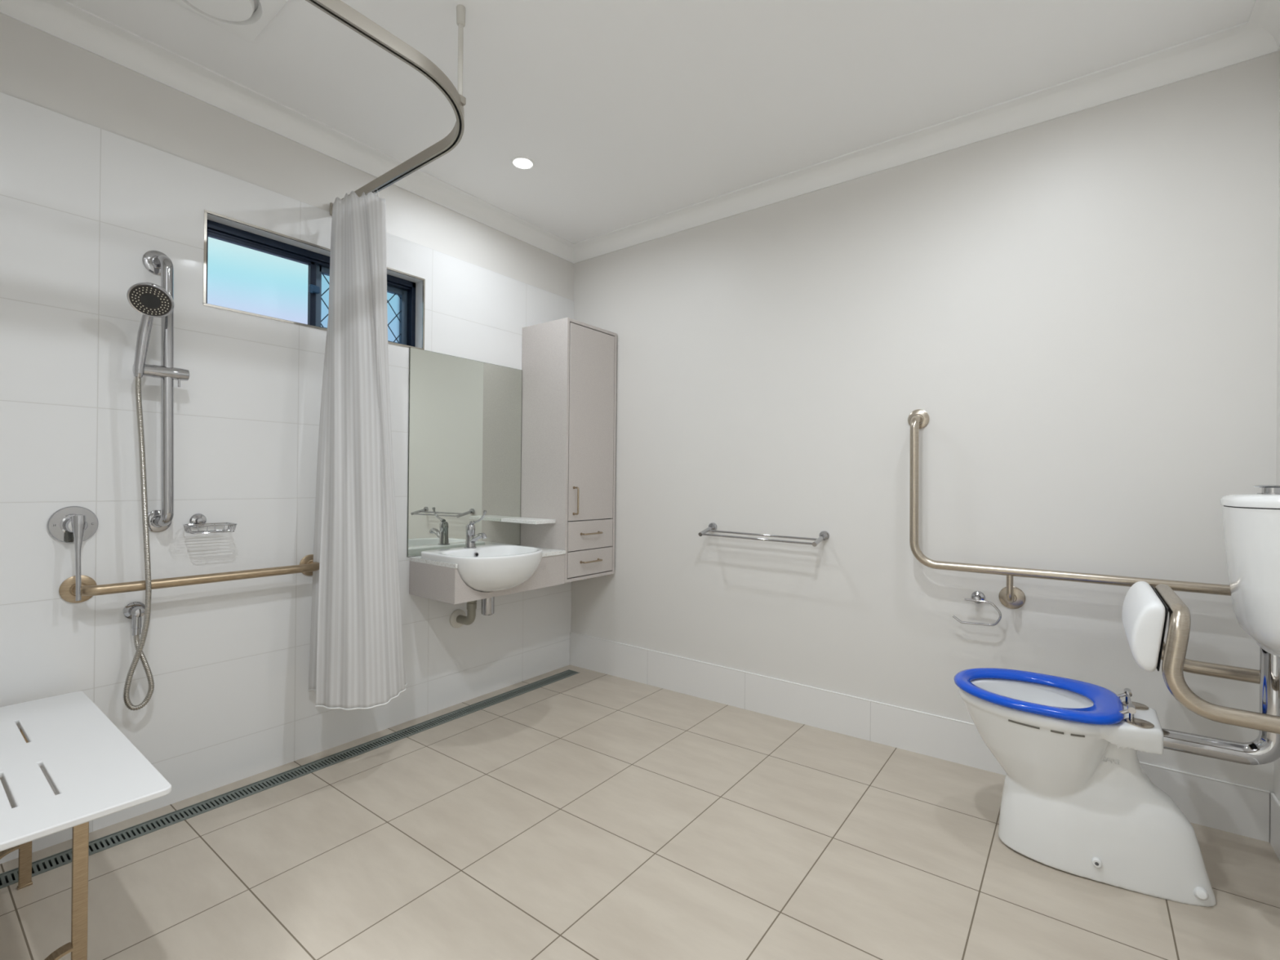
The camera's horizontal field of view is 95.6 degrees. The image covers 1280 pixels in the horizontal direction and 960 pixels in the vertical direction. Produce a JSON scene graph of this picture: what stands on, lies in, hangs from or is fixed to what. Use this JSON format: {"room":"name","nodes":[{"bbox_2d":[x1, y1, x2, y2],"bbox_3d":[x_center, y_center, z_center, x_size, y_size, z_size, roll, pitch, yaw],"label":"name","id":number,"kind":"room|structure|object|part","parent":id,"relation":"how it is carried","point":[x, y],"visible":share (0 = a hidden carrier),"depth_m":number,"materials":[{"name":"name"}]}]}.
{"room":"accessible bathroom","nodes":[
{"label":"accessible bathroom","id":0,"kind":"room"},
{"bbox_2d":[0,13,573,863],"bbox_3d":[-1.326,-0.141,2.597,0.220,2.793,2.890,1,0,37],"label":"wall","id":1,"kind":"structure","parent":0,"point":[104,164],"depth_m":2.06,"materials":[{"name":"white tile"}]},
{"bbox_2d":[47,506,98,600],"bbox_3d":[-1.743,0.225,1.793,0.094,0.285,0.116,1,0,37],"label":"shower mixer","id":2,"kind":"object","parent":1,"relation":"attached to","point":[76,525],"visible":1,"depth_m":1.78,"materials":[{"name":"silver metal"}]},
{"bbox_3d":[-1.776,0.140,1.818,0.011,0.116,0.116,1,0,37],"label":"plate","id":3,"kind":"part","parent":2,"relation":"part of","materials":[{"name":"silver metal"}]},
{"bbox_3d":[-1.724,0.237,1.782,0.050,0.261,0.033,1,0,37],"label":"lever","id":4,"kind":"part","parent":2,"relation":"part of","materials":[{"name":"silver metal"}]},
{"bbox_2d":[123,601,145,635],"bbox_3d":[-1.665,0.461,1.921,0.067,0.108,0.058,1,0,37],"label":"outlet","id":5,"kind":"object","parent":1,"relation":"attached to","point":[135,611],"depth_m":1.91,"materials":[{"name":"silver metal"}]},
{"bbox_2d":[132,250,189,532],"bbox_3d":[-1.614,-0.301,1.945,0.108,0.960,0.144,1,0,37],"label":"grab rail","id":6,"kind":"object","parent":1,"relation":"attached to","point":[156,262],"visible":0.97,"depth_m":1.93,"materials":[{"name":"silver metal"}]},
{"bbox_2d":[126,282,173,377],"bbox_3d":[-1.554,-0.469,1.821,0.148,0.280,0.096,1,0,11],"label":"shower","id":7,"kind":"object","parent":6,"relation":"attached to","point":[152,300],"visible":1,"depth_m":1.83,"materials":[{"name":"silver metal"}]},
{"bbox_2d":[123,376,154,710],"bbox_3d":[-1.628,0.210,1.887,0.076,1.091,0.075,1,0,-31],"label":"shower hose","id":8,"kind":"object","parent":7,"relation":"hanging from","point":[139,642],"visible":1,"depth_m":1.87,"materials":[{"name":"silver metal"}]},
{"bbox_3d":[-1.584,-0.451,1.859,0.075,0.225,0.031,1,0,15],"label":"handle","id":9,"kind":"part","parent":7,"relation":"part of","materials":[{"name":"silver metal"}]},
{"bbox_2d":[58,554,319,603],"bbox_3d":[-1.523,0.347,2.076,0.104,0.087,0.781,1,0,37],"label":"grab rail","id":10,"kind":"object","parent":1,"relation":"attached to","point":[67,590],"visible":0.84,"depth_m":1.94,"materials":[{"name":"brown metal"}]},
{"bbox_2d":[182,513,237,533],"bbox_3d":[-1.526,0.153,2.057,0.121,0.064,0.141,1,0,37],"label":"basket","id":11,"kind":"object","parent":1,"relation":"attached to","point":[198,520],"visible":1,"depth_m":2.06,"materials":[{"name":"silver metal"}]},
{"bbox_2d":[203,209,425,350],"bbox_3d":[-1.356,-0.798,2.477,0.138,0.344,0.881,1,0,37],"label":"window","id":12,"kind":"structure","parent":1,"relation":"in","point":[246,273],"depth_m":2.35,"materials":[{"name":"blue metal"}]},
{"bbox_3d":[-1.509,-0.783,2.309,0.004,0.256,0.360,1,0,37],"label":"glass pane","id":13,"kind":"part","parent":12,"relation":"part of","materials":[{"name":"white"}]},
{"bbox_3d":[-1.504,-0.786,2.316,0.024,0.278,0.390,1,0,37],"label":"sash","id":14,"kind":"part","parent":12,"relation":"part of","materials":[{"name":"blue glass"}]},
{"bbox_3d":[-1.284,-0.783,2.671,0.004,0.278,0.411,1,0,37],"label":"glass pane","id":15,"kind":"part","parent":12,"relation":"part of","materials":[{"name":"blue"}]},
{"bbox_2d":[320,273,400,342],"bbox_3d":[-1.273,-0.779,2.663,0.008,0.236,0.376,1,0,37],"label":"grille","id":16,"kind":"object","parent":12,"relation":"attached to","point":[393,295],"depth_m":2.78,"materials":[{"name":"black metal"}]},
{"bbox_3d":[-1.275,-0.783,2.662,0.023,0.278,0.433,1,0,37],"label":"sash","id":17,"kind":"part","parent":12,"relation":"part of","materials":[{"name":"blue metal"}]},
{"bbox_2d":[449,600,476,627],"bbox_3d":[-0.872,0.643,2.906,0.140,0.216,0.094,1,0,37],"label":"pipe","id":18,"kind":"object","parent":1,"relation":"attached to","point":[458,618],"visible":0.88,"depth_m":2.89,"materials":[{"name":"white plastic"}]},
{"bbox_2d":[407,346,522,556],"bbox_3d":[-0.879,-0.129,2.996,0.006,0.985,0.686,1,0,37],"label":"wall mirror","id":19,"kind":"object","parent":1,"relation":"attached to","point":[464,415],"visible":0.93,"depth_m":2.95,"materials":[{"name":"grey mirror"}]},
{"bbox_2d":[408,554,564,604],"bbox_3d":[-0.742,0.463,2.894,0.356,0.157,0.674,1,0,37],"label":"vanity counter","id":20,"kind":"object","parent":1,"relation":"attached to","point":[438,583],"visible":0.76,"depth_m":2.67,"materials":[{"name":"beige laminate"}]},
{"bbox_3d":[-0.948,0.461,2.638,0.338,0.157,0.017,1,0,37],"label":"panel","id":21,"kind":"part","parent":20,"relation":"part of","materials":[{"name":"beige laminate"}]},
{"bbox_2d":[409,545,565,568],"bbox_3d":[-0.738,0.376,2.893,0.362,0.018,0.674,1,0,37],"label":"benchtop","id":22,"kind":"object","parent":20,"relation":"on","point":[546,552],"visible":0.38,"depth_m":2.71,"materials":[{"name":"white stone"}]},
{"bbox_2d":[420,543,542,591],"bbox_3d":[-0.713,0.428,2.760,0.453,0.183,0.488,1,0,37],"label":"basin","id":23,"kind":"object","parent":22,"relation":"in","point":[492,567],"visible":0.9,"depth_m":2.61,"materials":[{"name":"white ceramic"}]},
{"bbox_2d":[464,510,487,548],"bbox_3d":[-0.801,0.241,2.838,0.151,0.190,0.058,1,0,37],"label":"tap","id":24,"kind":"object","parent":23,"relation":"on","point":[471,538],"visible":1,"depth_m":2.85,"materials":[{"name":"silver metal"}]},
{"bbox_3d":[-0.792,0.187,2.834,0.112,0.081,0.026,1,0,37],"label":"lever","id":25,"kind":"part","parent":24,"relation":"part of","materials":[{"name":"silver metal"}]},
{"bbox_3d":[-0.789,0.285,2.829,0.120,0.059,0.033,1,0,37],"label":"spout","id":26,"kind":"part","parent":24,"relation":"part of","materials":[{"name":"silver metal"}]},
{"bbox_2d":[481,596,494,615],"bbox_3d":[-0.769,0.588,2.872,0.109,0.150,0.064,1,0,37],"label":"trap","id":27,"kind":"object","parent":23,"relation":"attached to","point":[487,604],"visible":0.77,"depth_m":2.83,"materials":[{"name":"silver metal"}]},
{"bbox_2d":[520,317,617,582],"bbox_3d":[-0.392,-0.157,3.316,0.394,1.400,0.408,1,0,37],"label":"upper cabinet","id":28,"kind":"object","parent":1,"relation":"attached to","point":[569,365],"visible":0.94,"depth_m":3.18,"materials":[{"name":"beige laminate"}]},
{"bbox_2d":[501,517,555,524],"bbox_3d":[-0.604,0.219,3.126,0.276,0.019,0.142,1,0,37],"label":"shelf","id":29,"kind":"object","parent":28,"relation":"attached to","point":[517,520],"visible":1,"depth_m":3.07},
{"bbox_3d":[-0.340,0.111,3.092,0.037,0.155,0.015,1,0,37],"label":"handle","id":30,"kind":"part","parent":28,"relation":"part of","materials":[{"name":"beige metal"}]},
{"bbox_3d":[-0.278,0.454,3.223,0.017,0.136,0.365,1,0,37],"label":"drawer","id":31,"kind":"part","parent":28,"relation":"part of","materials":[{"name":"beige laminate"}]},
{"bbox_3d":[-0.276,0.303,3.223,0.017,0.157,0.365,1,0,37],"label":"drawer","id":32,"kind":"part","parent":28,"relation":"part of","materials":[{"name":"beige laminate"}]},
{"bbox_3d":[-0.264,0.447,3.196,0.037,0.015,0.157,1,0,37],"label":"handle","id":33,"kind":"part","parent":28,"relation":"part of","materials":[{"name":"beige metal"}]},
{"bbox_3d":[-0.270,-0.307,3.224,0.017,1.054,0.365,1,0,37],"label":"door","id":34,"kind":"part","parent":28,"relation":"part of","materials":[{"name":"beige laminate"}]},
{"bbox_3d":[-0.262,0.294,3.196,0.037,0.015,0.157,1,0,37],"label":"handle","id":35,"kind":"part","parent":28,"relation":"part of","materials":[{"name":"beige metal"}]},
{"bbox_2d":[0,0,1279,263],"bbox_3d":[-0.033,-1.387,1.631,3.006,0.080,2.698,1,0,37],"label":"trim","id":36,"kind":"structure","parent":1,"relation":"attached to","point":[1257,37],"depth_m":2.20,"materials":[{"name":"white paint"}]},
{"bbox_2d":[0,664,1279,959],"bbox_3d":[-0.024,1.181,1.625,3.148,0.171,2.840,1,0,37],"label":"floor","id":37,"kind":"structure","parent":0,"point":[586,815],"depth_m":1.68,"materials":[{"name":"beige tile"}]},
{"bbox_2d":[0,691,171,959],"bbox_3d":[-1.515,0.886,1.338,0.918,0.483,0.473,1,0,37],"label":"bench","id":38,"kind":"object","parent":37,"relation":"on","point":[95,771],"visible":1,"depth_m":1.29,"materials":[{"name":"white plastic"}]},
{"bbox_3d":[-1.703,0.895,1.608,0.010,0.454,0.025,1,0,37],"label":"leg","id":39,"kind":"part","parent":38,"relation":"part of","materials":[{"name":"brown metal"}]},
{"bbox_3d":[-1.212,0.894,1.255,0.010,0.444,0.025,1,0,37],"label":"leg","id":40,"kind":"part","parent":38,"relation":"part of","materials":[{"name":"brown metal"}]},
{"bbox_3d":[-1.508,0.662,1.345,0.918,0.015,0.458,1,0,37],"label":"seat panel","id":41,"kind":"part","parent":38,"relation":"part of","materials":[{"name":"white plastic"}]},
{"bbox_2d":[0,669,578,888],"bbox_3d":[-1.179,1.159,2.439,0.091,0.054,2.596,1,0,37],"label":"drain","id":42,"kind":"object","parent":37,"relation":"in","point":[9,877],"visible":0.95,"depth_m":2.14,"materials":[{"name":"grey metal"}]},
{"bbox_2d":[953,667,1216,906],"bbox_3d":[1.279,0.867,1.722,0.621,0.501,0.377,1,0,37],"label":"toilet","id":43,"kind":"object","parent":37,"relation":"on","point":[1077,797],"visible":1,"depth_m":1.63,"materials":[{"name":"white ceramic"}]},
{"bbox_3d":[1.206,0.647,1.780,0.428,0.024,0.372,1,0,37],"label":"seat","id":44,"kind":"part","parent":43,"relation":"part of","materials":[{"name":"blue plastic"}]},
{"bbox_3d":[1.430,0.639,1.716,0.038,0.042,0.032,1,0,37],"label":"hinge post","id":45,"kind":"part","parent":43,"relation":"part of","materials":[{"name":"silver metal"}]},
{"bbox_3d":[1.335,0.637,1.591,0.038,0.042,0.032,1,0,37],"label":"hinge post","id":46,"kind":"part","parent":43,"relation":"part of","materials":[{"name":"silver metal"}]},
{"bbox_3d":[1.450,0.660,1.700,0.062,0.006,0.062,1,0,37],"label":"hinge plate","id":47,"kind":"part","parent":43,"relation":"part of","materials":[{"name":"silver metal"}]},
{"bbox_3d":[1.356,0.659,1.576,0.062,0.006,0.062,1,0,37],"label":"hinge plate","id":48,"kind":"part","parent":43,"relation":"part of","materials":[{"name":"silver metal"}]},
{"bbox_2d":[65,0,1255,243],"bbox_3d":[-0.041,-1.477,1.696,3.298,0.100,2.990,1,0,37],"label":"ceiling","id":49,"kind":"structure","parent":0,"point":[626,113],"depth_m":2.02,"materials":[{"name":"white paint"}]},
{"bbox_2d":[170,0,288,41],"bbox_3d":[-1.237,-1.420,1.684,0.296,0.038,0.296,1,0,37],"label":"exhaust fan","id":50,"kind":"object","parent":49,"relation":"attached to","point":[237,17],"visible":1,"depth_m":1.75,"materials":[{"name":"white paint"}]},
{"bbox_2d":[305,0,466,215],"bbox_3d":[-0.882,-1.272,1.654,0.724,0.327,1.663,1,0,-4],"label":"track","id":51,"kind":"object","parent":49,"relation":"hanging from","point":[340,11],"visible":0.92,"depth_m":1.66,"materials":[{"name":"silver metal"}]},
{"bbox_2d":[307,189,407,710],"bbox_3d":[-1.133,-0.130,2.308,0.381,2.002,0.269,1,0,-10],"label":"shower curtain","id":52,"kind":"object","parent":51,"relation":"hanging from","point":[357,661],"visible":1,"depth_m":2.23,"materials":[{"name":"white fabric"}]},
{"bbox_3d":[-0.544,-1.287,1.758,0.015,0.287,0.015,1,0,37],"label":"suspension rod","id":53,"kind":"part","parent":51,"relation":"part of","materials":[{"name":"grey metal"}]},
{"bbox_2d":[511,156,534,169],"bbox_3d":[-0.528,-1.428,2.615,0.104,0.007,0.104,1,0,37],"label":"recessed light","id":54,"kind":"object","parent":49,"relation":"in","point":[520,162],"visible":1,"depth_m":2.61,"materials":[{"name":"white paint"}]},
{"bbox_2d":[570,51,1279,792],"bbox_3d":[0.792,-0.119,2.806,3.298,2.793,0.192,1,0,37],"label":"wall","id":55,"kind":"structure","parent":0,"point":[1080,308],"depth_m":2.31,"materials":[{"name":"white paint"}]},
{"bbox_2d":[698,522,829,546],"bbox_3d":[0.571,0.257,2.767,0.625,0.069,0.132,1,0,37],"label":"towel rail","id":56,"kind":"object","parent":55,"relation":"attached to","point":[824,535],"visible":1,"depth_m":2.72,"materials":[{"name":"silver metal"}]},
{"bbox_3d":[0.338,0.258,2.942,0.021,0.048,0.128,1,0,37],"label":"arm","id":57,"kind":"part","parent":56,"relation":"part of","materials":[{"name":"silver metal"}]},
{"bbox_3d":[0.801,0.269,2.589,0.021,0.048,0.128,1,0,37],"label":"arm","id":58,"kind":"part","parent":56,"relation":"part of","materials":[{"name":"silver metal"}]},
{"bbox_2d":[569,631,1270,842],"bbox_3d":[0.756,1.064,2.696,2.990,0.225,0.008,1,0,37],"label":"baseboard","id":59,"kind":"structure","parent":55,"relation":"attached to","point":[1208,802],"depth_m":2.54,"materials":[{"name":"white tile"}]},
{"bbox_2d":[952,591,1001,626],"bbox_3d":[1.308,0.497,2.248,0.165,0.123,0.062,1,0,37],"label":"toilet roll holder","id":60,"kind":"object","parent":55,"relation":"attached to","point":[977,597],"visible":1,"depth_m":2.23,"materials":[{"name":"silver metal"}]},
{"bbox_2d":[907,408,1231,608],"bbox_3d":[1.505,0.100,2.062,1.063,0.780,0.120,0,0,39],"label":"grab rail","id":61,"kind":"object","parent":55,"relation":"attached to","point":[1011,597],"visible":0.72,"depth_m":2.18,"materials":[{"name":"silver metal"}]},
{"bbox_3d":[1.383,0.402,2.164,0.022,0.110,0.103,1,0,37],"label":"support post","id":62,"kind":"part","parent":61,"relation":"part of","materials":[{"name":"silver metal"}]},
{"bbox_2d":[1273,58,1279,801],"bbox_3d":[1.195,-0.119,0.679,0.120,2.793,2.890,1,0,37],"label":"wall","id":63,"kind":"structure","parent":0,"point":[1277,763],"depth_m":1.78,"materials":[{"name":"white paint"}]},
{"bbox_2d":[1121,581,1279,733],"bbox_3d":[1.532,0.455,1.538,0.376,0.291,0.539,1,0,37],"label":"support","id":64,"kind":"object","parent":63,"relation":"attached to","point":[1145,607],"visible":1,"depth_m":1.45,"materials":[{"name":"silver metal"}]},
{"bbox_2d":[1121,581,1165,671],"bbox_3d":[1.410,0.398,1.632,0.070,0.186,0.447,1,0,37],"label":"cushion","id":65,"kind":"object","parent":64,"relation":"on","point":[1144,606],"depth_m":1.47,"materials":[{"name":"white plastic"}]},
{"bbox_3d":[1.433,0.401,1.615,0.020,0.160,0.415,1,0,37],"label":"backing plate","id":66,"kind":"part","parent":64,"relation":"part of","materials":[{"name":"black plastic"}]},
{"bbox_2d":[1220,484,1279,657],"bbox_3d":[1.614,0.224,1.482,0.176,0.422,0.380,1,0,37],"label":"cistern","id":67,"kind":"object","parent":63,"relation":"attached to","point":[1251,521],"visible":1,"depth_m":1.41,"materials":[{"name":"white ceramic"}]},
{"bbox_2d":[1161,646,1279,764],"bbox_3d":[1.538,0.581,1.536,0.248,0.322,0.053,1,0,37],"label":"pipe","id":68,"kind":"object","parent":67,"relation":"attached to","point":[1265,748],"visible":0.95,"depth_m":1.49,"materials":[{"name":"silver metal"}]},
{"bbox_3d":[1.616,0.052,1.482,0.176,0.032,0.380,1,0,37],"label":"lid","id":69,"kind":"part","parent":67,"relation":"part of","materials":[{"name":"white ceramic"}]},
{"bbox_2d":[1269,792,1279,861],"bbox_3d":[1.134,1.064,0.719,0.009,0.225,2.698,1,0,37],"label":"baseboard","id":70,"kind":"structure","parent":63,"relation":"attached to","point":[1274,804],"depth_m":1.75,"materials":[{"name":"white tile"}]}
]}

